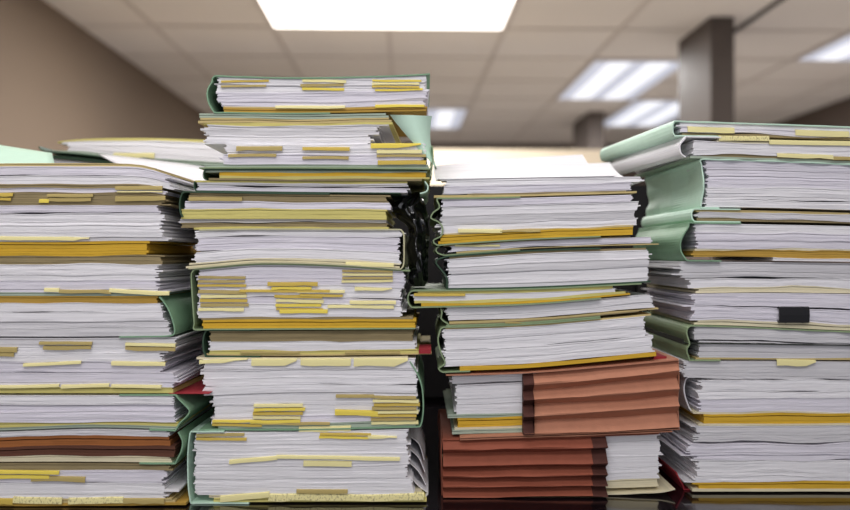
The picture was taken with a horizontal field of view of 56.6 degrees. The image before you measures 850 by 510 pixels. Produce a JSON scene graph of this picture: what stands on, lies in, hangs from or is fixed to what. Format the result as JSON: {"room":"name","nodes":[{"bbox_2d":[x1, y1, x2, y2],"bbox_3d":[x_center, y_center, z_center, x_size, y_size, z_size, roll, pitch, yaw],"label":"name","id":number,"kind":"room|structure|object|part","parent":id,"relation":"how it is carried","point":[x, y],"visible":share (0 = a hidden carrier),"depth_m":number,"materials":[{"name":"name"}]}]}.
{"room":"office","nodes":[
{"label":"office","id":0,"kind":"room"},
{"bbox_2d":[0,0,206,154],"bbox_3d":[-1.825,0.009,3.553,0.100,2.398,9.600,0,0,-2],"label":"wall","id":1,"kind":"structure","parent":0,"point":[59,81],"depth_m":3.93,"materials":[{"name":"beige paint"}]},
{"bbox_2d":[79,0,849,143],"bbox_3d":[0.741,-1.187,3.621,5.256,0.006,9.711,0,0,0],"label":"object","id":2,"kind":"structure","parent":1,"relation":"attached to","point":[390,56],"depth_m":4.76,"materials":[{"name":"metal"}]},
{"bbox_2d":[45,0,849,143],"bbox_3d":[0.739,-1.215,3.621,5.284,0.050,9.730,0,0,0],"label":"ceiling","id":3,"kind":"structure","parent":0,"point":[599,14],"depth_m":4.55,"materials":[{"name":"tile"}]},
{"bbox_2d":[255,0,518,30],"bbox_3d":[-0.174,-1.180,3.517,1.252,0.008,1.252,0,0,0],"label":"recessed light","id":4,"kind":"object","parent":3,"relation":"in","point":[438,15],"visible":1,"depth_m":3.86,"materials":[{"name":"white plastic"}]},
{"bbox_2d":[428,108,469,128],"bbox_3d":[0.043,-1.179,6.854,0.636,0.010,1.016,0,0,0],"label":"recessed light","id":5,"kind":"object","parent":3,"relation":"in","point":[442,118],"visible":0.49,"depth_m":6.74,"materials":[{"name":"grey plastic"}]},
{"bbox_2d":[554,59,678,99],"bbox_3d":[1.302,-1.179,5.386,0.642,0.010,1.236,0,0,0],"label":"recessed light","id":6,"kind":"object","parent":3,"relation":"in","point":[601,79],"visible":0.88,"depth_m":5.27,"materials":[{"name":"grey plastic"}]},
{"bbox_2d":[604,99,678,126],"bbox_3d":[1.879,-1.179,6.622,0.642,0.010,1.236,0,0,0],"label":"recessed light","id":7,"kind":"object","parent":3,"relation":"in","point":[638,112],"visible":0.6,"depth_m":6.59,"materials":[{"name":"grey plastic"}]},
{"bbox_2d":[734,0,783,32],"bbox_3d":[1.650,-1.183,3.770,0.030,0.005,0.850,0,0,-2],"label":"trim","id":8,"kind":"structure","parent":3,"relation":"attached to","point":[777,2],"depth_m":3.89,"materials":[{"name":"beige metal"}]},
{"bbox_2d":[792,32,849,61],"bbox_3d":[2.554,-1.179,4.199,0.642,0.010,1.236,0,0,0],"label":"recessed light","id":9,"kind":"object","parent":3,"relation":"in","point":[838,49],"visible":1,"depth_m":4.60,"materials":[{"name":"white plastic"}]},
{"bbox_2d":[431,143,646,184],"bbox_3d":[0.610,0.009,8.469,5.030,2.398,0.100,0,0,-2],"label":"wall","id":10,"kind":"structure","parent":0,"point":[435,145],"depth_m":8.43,"materials":[{"name":"brown paint"}]},
{"bbox_2d":[573,111,603,149],"bbox_3d":[1.414,0.009,6.840,0.130,2.398,0.600,0,0,-2],"label":"column","id":11,"kind":"structure","parent":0,"point":[588,131],"depth_m":6.54,"materials":[{"name":"grey paint"}]},
{"bbox_2d":[679,17,733,260],"bbox_3d":[1.480,0.009,4.171,0.120,2.398,0.460,0,0,-2],"label":"column","id":12,"kind":"structure","parent":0,"point":[706,54],"depth_m":3.98,"materials":[{"name":"grey paint"}]},
{"bbox_2d":[734,97,849,262],"bbox_3d":[3.303,0.009,3.689,0.100,2.398,9.600,0,0,-2],"label":"wall","id":13,"kind":"structure","parent":0,"point":[837,113],"depth_m":6.27,"materials":[{"name":"brown paint"}]},
{"bbox_3d":[0.739,1.233,3.621,5.284,0.050,9.730,0,0,0],"label":"floor","id":14,"kind":"structure","parent":0,"visible":0},
{"bbox_2d":[0,399,849,509],"bbox_3d":[0.050,0.758,1.305,2.000,0.900,1.450,0,0,0],"label":"desk","id":15,"kind":"object","parent":14,"relation":"on","point":[677,499],"visible":0.02,"depth_m":0.98,"materials":[{"name":"laminate"}]},
{"bbox_2d":[0,455,188,505],"bbox_3d":[-0.473,0.281,1.070,0.365,0.052,0.215,0,0,0],"label":"document folder","id":16,"kind":"object","parent":15,"relation":"on","point":[21,483],"visible":0.52,"depth_m":0.96,"materials":[{"name":"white paper"}]},
{"bbox_2d":[0,406,214,463],"bbox_3d":[-0.471,0.234,1.071,0.354,0.042,0.220,0,0,0],"label":"document folder","id":17,"kind":"object","parent":16,"relation":"on","point":[88,444],"visible":0.46,"depth_m":0.96,"materials":[{"name":"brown paper"}]},
{"bbox_2d":[0,393,213,430],"bbox_3d":[-0.466,0.192,1.071,0.360,0.045,0.220,0,0,0],"label":"document folder","id":18,"kind":"object","parent":17,"relation":"on","point":[18,411],"visible":0.55,"depth_m":0.96,"materials":[{"name":"white paper"}]},
{"bbox_2d":[0,329,212,393],"bbox_3d":[-0.456,0.135,1.070,0.393,0.069,0.216,0,0,0],"label":"document folder","id":19,"kind":"object","parent":18,"relation":"on","point":[84,364],"visible":0.74,"depth_m":0.97,"materials":[{"name":"grey paper"}]},
{"bbox_2d":[0,291,193,337],"bbox_3d":[-0.474,0.076,1.071,0.341,0.051,0.220,0,0,0],"label":"document folder","id":20,"kind":"object","parent":19,"relation":"on","point":[171,314],"visible":0.8,"depth_m":0.96,"materials":[{"name":"white paper"}]},
{"bbox_2d":[0,241,204,295],"bbox_3d":[-0.479,0.017,1.070,0.335,0.067,0.215,0,0,0],"label":"document folder","id":21,"kind":"object","parent":20,"relation":"on","point":[94,268],"visible":0.94,"depth_m":0.96,"materials":[{"name":"white paper"}]},
{"bbox_2d":[0,204,198,242],"bbox_3d":[-0.479,-0.039,1.070,0.343,0.046,0.216,0,0,0],"label":"bundle","id":22,"kind":"object","parent":21,"relation":"on","point":[18,222],"visible":0.92,"depth_m":0.96,"materials":[{"name":"white paper"}]},
{"bbox_2d":[0,163,194,205],"bbox_3d":[-0.475,-0.087,1.070,0.348,0.050,0.216,0,0,0],"label":"document folder","id":23,"kind":"object","parent":22,"relation":"on","point":[20,183],"visible":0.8,"depth_m":0.96,"materials":[{"name":"white paper"}]},
{"bbox_2d":[0,145,53,162],"bbox_3d":[-0.619,-0.144,1.085,0.289,0.070,0.170,0,0,0],"label":"loose cover","id":24,"kind":"object","parent":23,"relation":"on","point":[8,154],"visible":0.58,"depth_m":1.13,"materials":[{"name":"green paper"}]},
{"bbox_2d":[98,154,203,180],"bbox_3d":[-0.422,-0.125,1.215,0.218,0.080,0.130,0,0,0],"label":"loose sheet","id":25,"kind":"object","parent":23,"relation":"on","point":[188,171],"visible":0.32,"depth_m":1.26,"materials":[{"name":"white paper"}]},
{"bbox_2d":[187,413,427,503],"bbox_3d":[-0.145,0.263,1.084,0.299,0.094,0.221,0,0,0],"label":"document folder","id":26,"kind":"object","parent":15,"relation":"on","point":[384,464],"visible":0.78,"depth_m":0.98,"materials":[{"name":"white paper"}]},
{"bbox_2d":[199,354,423,431],"bbox_3d":[-0.140,0.176,1.087,0.278,0.089,0.220,0,0,0],"label":"document folder","id":27,"kind":"object","parent":26,"relation":"on","point":[284,411],"visible":0.68,"depth_m":0.98,"materials":[{"name":"white paper"}]},
{"bbox_2d":[197,354,418,395],"bbox_3d":[-0.146,0.150,1.084,0.276,0.049,0.217,0,0,0],"label":"bundle","id":28,"kind":"object","parent":27,"relation":"on","point":[338,373],"visible":0.75,"depth_m":0.98,"materials":[{"name":"white paper"}]},
{"bbox_2d":[202,326,431,356],"bbox_3d":[-0.135,0.110,1.089,0.285,0.034,0.221,0,0,0],"label":"document folder","id":29,"kind":"object","parent":28,"relation":"on","point":[215,343],"visible":0.71,"depth_m":0.98,"materials":[{"name":"white paper"}]},
{"bbox_2d":[190,263,418,330],"bbox_3d":[-0.150,0.052,1.085,0.282,0.083,0.220,0,0,0],"label":"document folder","id":30,"kind":"object","parent":29,"relation":"on","point":[262,296],"visible":0.96,"depth_m":0.98,"materials":[{"name":"white paper"}]},
{"bbox_2d":[186,228,408,269],"bbox_3d":[-0.162,-0.007,1.083,0.276,0.051,0.220,0,0,0],"label":"document folder","id":31,"kind":"object","parent":30,"relation":"on","point":[226,247],"visible":0.98,"depth_m":0.98,"materials":[{"name":"white paper"}]},
{"bbox_2d":[179,219,395,229],"bbox_3d":[-0.175,-0.038,1.088,0.264,0.013,0.213,0,0,0],"label":"document folder","id":32,"kind":"object","parent":31,"relation":"on","point":[196,224],"visible":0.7,"depth_m":0.98,"materials":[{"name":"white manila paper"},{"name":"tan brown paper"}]},
{"bbox_2d":[179,191,395,225],"bbox_3d":[-0.173,-0.061,1.084,0.264,0.035,0.220,0,0,0],"label":"document folder","id":33,"kind":"object","parent":32,"relation":"on","point":[192,204],"visible":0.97,"depth_m":0.98,"materials":[{"name":"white paper"}]},
{"bbox_2d":[193,180,428,203],"bbox_3d":[-0.142,-0.084,1.089,0.293,0.017,0.220,0,0,0],"label":"document folder","id":34,"kind":"object","parent":33,"relation":"on","point":[398,190],"visible":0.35,"depth_m":0.98,"materials":[{"name":"grey paper"}]},
{"bbox_2d":[203,169,429,192],"bbox_3d":[-0.135,-0.099,1.086,0.283,0.015,0.220,0,0,0],"label":"document folder","id":35,"kind":"object","parent":34,"relation":"on","point":[415,179],"visible":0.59,"depth_m":0.98,"materials":[{"name":"yellow paper"}]},
{"bbox_2d":[199,143,433,184],"bbox_3d":[-0.134,-0.122,1.084,0.290,0.033,0.220,0,0,0],"label":"bundle","id":36,"kind":"object","parent":35,"relation":"on","point":[390,156],"visible":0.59,"depth_m":0.98,"materials":[{"name":"white paper"}]},
{"bbox_2d":[198,113,436,168],"bbox_3d":[-0.134,-0.143,1.086,0.298,0.068,0.218,0,0,0],"label":"document folder","id":37,"kind":"object","parent":36,"relation":"on","point":[220,130],"visible":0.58,"depth_m":0.98,"materials":[{"name":"grey paper"}]},
{"bbox_2d":[206,73,429,136],"bbox_3d":[-0.133,-0.201,1.090,0.278,0.051,0.220,0,0,0],"label":"document folder","id":38,"kind":"object","parent":37,"relation":"on","point":[391,94],"visible":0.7,"depth_m":0.98,"materials":[{"name":"white paper"}]},
{"bbox_2d":[332,185,655,398],"bbox_3d":[-0.060,0.079,1.804,1.120,0.456,0.312,0,0,0],"label":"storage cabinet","id":39,"kind":"object","parent":15,"relation":"on","point":[436,382],"visible":0.02,"depth_m":1.66,"materials":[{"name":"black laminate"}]},
{"bbox_3d":[-0.060,0.079,1.671,0.367,0.439,0.017,0,0,0],"label":"door","id":40,"kind":"part","parent":39,"relation":"part of","materials":[{"name":"paper"}]},
{"bbox_3d":[0.313,0.079,1.671,0.367,0.439,0.017,0,0,0],"label":"door","id":41,"kind":"part","parent":39,"relation":"part of","materials":[{"name":"paper"}]},
{"bbox_3d":[0.449,0.108,1.655,0.010,0.100,0.013,0,0,0],"label":"handle","id":42,"kind":"part","parent":39,"relation":"part of","materials":[{"name":"paper"}]},
{"bbox_2d":[438,409,674,497],"bbox_3d":[0.170,0.267,1.104,0.300,0.081,0.218,0,0,0],"label":"file","id":43,"kind":"object","parent":15,"relation":"on","point":[619,464],"visible":0.71,"depth_m":1.01,"materials":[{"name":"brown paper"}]},
{"bbox_3d":[0.021,0.271,1.105,0.004,0.071,0.199,0,0,0],"label":"panel","id":44,"kind":"part","parent":43,"relation":"part of","materials":[{"name":"brown cardboard"}]},
{"bbox_2d":[443,348,679,439],"bbox_3d":[0.176,0.184,1.104,0.298,0.104,0.219,0,0,0],"label":"file","id":45,"kind":"object","parent":43,"relation":"on","point":[633,395],"visible":0.88,"depth_m":1.01,"materials":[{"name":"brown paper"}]},
{"bbox_2d":[435,311,666,372],"bbox_3d":[0.163,0.112,1.109,0.295,0.075,0.220,0,0,0],"label":"document folder","id":46,"kind":"object","parent":45,"relation":"on","point":[613,336],"visible":0.79,"depth_m":1.00,"materials":[{"name":"white paper"}]},
{"bbox_2d":[438,289,657,325],"bbox_3d":[0.159,0.071,1.111,0.281,0.040,0.220,0,0,0],"label":"document folder","id":47,"kind":"object","parent":46,"relation":"on","point":[634,302],"visible":0.72,"depth_m":1.01,"materials":[{"name":"white paper"}]},
{"bbox_2d":[407,283,641,307],"bbox_3d":[0.126,0.051,1.106,0.296,0.032,0.220,0,0,0],"label":"document folder","id":48,"kind":"object","parent":47,"relation":"on","point":[429,295],"visible":0.76,"depth_m":1.00,"materials":[{"name":"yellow paper"}]},
{"bbox_2d":[391,192,429,286],"bbox_3d":[-0.021,-0.021,1.057,0.053,0.125,0.103,0,0,6],"label":"plastic bag","id":49,"kind":"object","parent":48,"relation":"on","point":[411,210],"visible":0.97,"depth_m":1.02,"materials":[{"name":"black plastic"}]},
{"bbox_2d":[434,248,651,289],"bbox_3d":[0.152,0.017,1.109,0.278,0.053,0.220,0,0,0],"label":"document folder","id":50,"kind":"object","parent":48,"relation":"on","point":[543,268],"visible":0.98,"depth_m":1.00,"materials":[{"name":"white paper"}]},
{"bbox_2d":[433,237,657,255],"bbox_3d":[0.156,-0.011,1.113,0.287,0.025,0.220,0,0,0],"label":"document folder","id":51,"kind":"object","parent":50,"relation":"on","point":[474,248],"visible":0.97,"depth_m":1.01,"materials":[{"name":"white paper"}]},
{"bbox_2d":[429,195,640,246],"bbox_3d":[0.141,-0.044,1.109,0.269,0.065,0.220,0,0,0],"label":"document folder","id":52,"kind":"object","parent":51,"relation":"on","point":[461,220],"visible":0.93,"depth_m":1.00,"materials":[{"name":"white paper"}]},
{"bbox_2d":[434,177,644,207],"bbox_3d":[0.145,-0.086,1.110,0.268,0.026,0.213,0,0,0],"label":"document folder","id":53,"kind":"object","parent":52,"relation":"on","point":[524,188],"visible":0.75,"depth_m":1.00,"materials":[{"name":"white paper"}]},
{"bbox_2d":[441,162,630,182],"bbox_3d":[0.152,-0.119,1.109,0.264,0.048,0.210,0,0,0],"label":"loose sheet","id":54,"kind":"object","parent":53,"relation":"on","point":[604,169],"visible":0.28,"depth_m":1.15,"materials":[{"name":"white paper"}]},
{"bbox_2d":[433,154,616,180],"bbox_3d":[0.129,-0.126,1.110,0.233,0.058,0.200,0,0,0],"label":"loose sheet","id":55,"kind":"object","parent":54,"relation":"on","point":[565,166],"visible":0.85,"depth_m":1.16,"materials":[{"name":"white paper"}]},
{"bbox_3d":[0.323,0.177,1.105,0.004,0.084,0.199,0,0,0],"label":"panel","id":56,"kind":"part","parent":45,"relation":"part of","materials":[{"name":"brown cardboard"}]},
{"bbox_2d":[657,413,849,491],"bbox_3d":[0.481,0.264,1.126,0.308,0.088,0.214,0,0,0],"label":"document folder","id":57,"kind":"object","parent":15,"relation":"on","point":[696,458],"visible":0.72,"depth_m":1.02,"materials":[{"name":"grey paper"}]},
{"bbox_2d":[651,346,849,425],"bbox_3d":[0.483,0.179,1.127,0.308,0.084,0.214,0,0,0],"label":"document folder","id":58,"kind":"object","parent":57,"relation":"on","point":[725,392],"visible":0.77,"depth_m":1.02,"materials":[{"name":"grey paper"}]},
{"bbox_2d":[643,312,849,365],"bbox_3d":[0.477,0.117,1.132,0.291,0.053,0.236,0,0,0],"label":"document folder","id":59,"kind":"object","parent":58,"relation":"on","point":[687,341],"visible":0.67,"depth_m":1.02,"materials":[{"name":"grey paper"}]},
{"bbox_2d":[641,287,849,329],"bbox_3d":[0.482,0.074,1.125,0.300,0.048,0.214,0,0,0],"label":"bundle","id":60,"kind":"object","parent":59,"relation":"on","point":[828,311],"visible":0.84,"depth_m":1.02,"materials":[{"name":"white paper"}]},
{"bbox_2d":[646,260,849,292],"bbox_3d":[0.475,0.030,1.128,0.313,0.043,0.214,0,0,0],"label":"bundle","id":61,"kind":"object","parent":60,"relation":"on","point":[685,276],"visible":0.98,"depth_m":1.02,"materials":[{"name":"white paper"}]},
{"bbox_2d":[633,222,849,261],"bbox_3d":[0.476,-0.016,1.125,0.302,0.052,0.226,0,0,0],"label":"document folder","id":62,"kind":"object","parent":61,"relation":"on","point":[720,241],"visible":0.97,"depth_m":1.02,"materials":[{"name":"white paper"}]},
{"bbox_2d":[641,208,849,227],"bbox_3d":[0.483,-0.050,1.134,0.281,0.021,0.234,0,0,0],"label":"document folder","id":63,"kind":"object","parent":62,"relation":"on","point":[695,214],"visible":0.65,"depth_m":1.02,"materials":[{"name":"grey paper"}]},
{"bbox_2d":[644,158,849,216],"bbox_3d":[0.488,-0.090,1.134,0.280,0.069,0.236,0,0,0],"label":"document folder","id":64,"kind":"object","parent":63,"relation":"on","point":[759,185],"visible":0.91,"depth_m":1.02,"materials":[{"name":"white paper"}]},
{"bbox_2d":[611,135,849,176],"bbox_3d":[0.459,-0.135,1.142,0.330,0.039,0.254,0,0,0],"label":"document folder","id":65,"kind":"object","parent":64,"relation":"on","point":[686,149],"visible":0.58,"depth_m":1.02,"materials":[{"name":"white paper"}]},
{"bbox_2d":[600,120,849,160],"bbox_3d":[0.455,-0.161,1.157,0.336,0.027,0.274,0,0,0],"label":"document folder","id":66,"kind":"object","parent":65,"relation":"on","point":[676,129],"visible":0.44,"depth_m":1.02,"materials":[{"name":"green paper"}]},
{"bbox_2d":[777,306,809,322],"bbox_3d":[0.474,0.077,1.024,0.039,0.021,0.024,0,0,0],"label":"binder clip","id":67,"kind":"object","parent":60,"relation":"attached to","point":[801,314],"visible":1,"depth_m":1.01,"materials":[{"name":"black metal"}]},
{"bbox_3d":[-0.518,0.191,1.426,0.364,0.233,0.214,0,0,0],"label":"document folder","id":68,"kind":"object","parent":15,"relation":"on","visible":0},
{"bbox_2d":[179,245,208,253],"bbox_3d":[-0.508,0.003,1.426,0.358,0.141,0.214,0,0,0],"label":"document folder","id":69,"kind":"object","parent":68,"relation":"on","point":[194,247],"visible":0.02,"depth_m":1.32,"materials":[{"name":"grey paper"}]},
{"bbox_2d":[53,155,112,162],"bbox_3d":[-0.466,-0.117,1.415,0.320,0.099,0.223,0,0,0],"label":"document folder","id":70,"kind":"object","parent":69,"relation":"on","point":[57,158],"visible":0.02,"depth_m":1.30,"materials":[{"name":"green paper"}]},
{"bbox_2d":[38,138,223,166],"bbox_3d":[-0.447,-0.167,1.463,0.377,0.052,0.334,0,0,0],"label":"document folder","id":71,"kind":"object","parent":70,"relation":"on","point":[185,151],"visible":0.34,"depth_m":1.30,"materials":[{"name":"white paper"}]},
{"bbox_2d":[427,149,603,184],"bbox_3d":[-0.345,0.302,4.522,2.750,1.813,0.060,0,0,-2],"label":"wall","id":72,"kind":"structure","parent":14,"relation":"on","point":[441,156],"depth_m":4.51,"materials":[{"name":"beige paint"}]}
]}

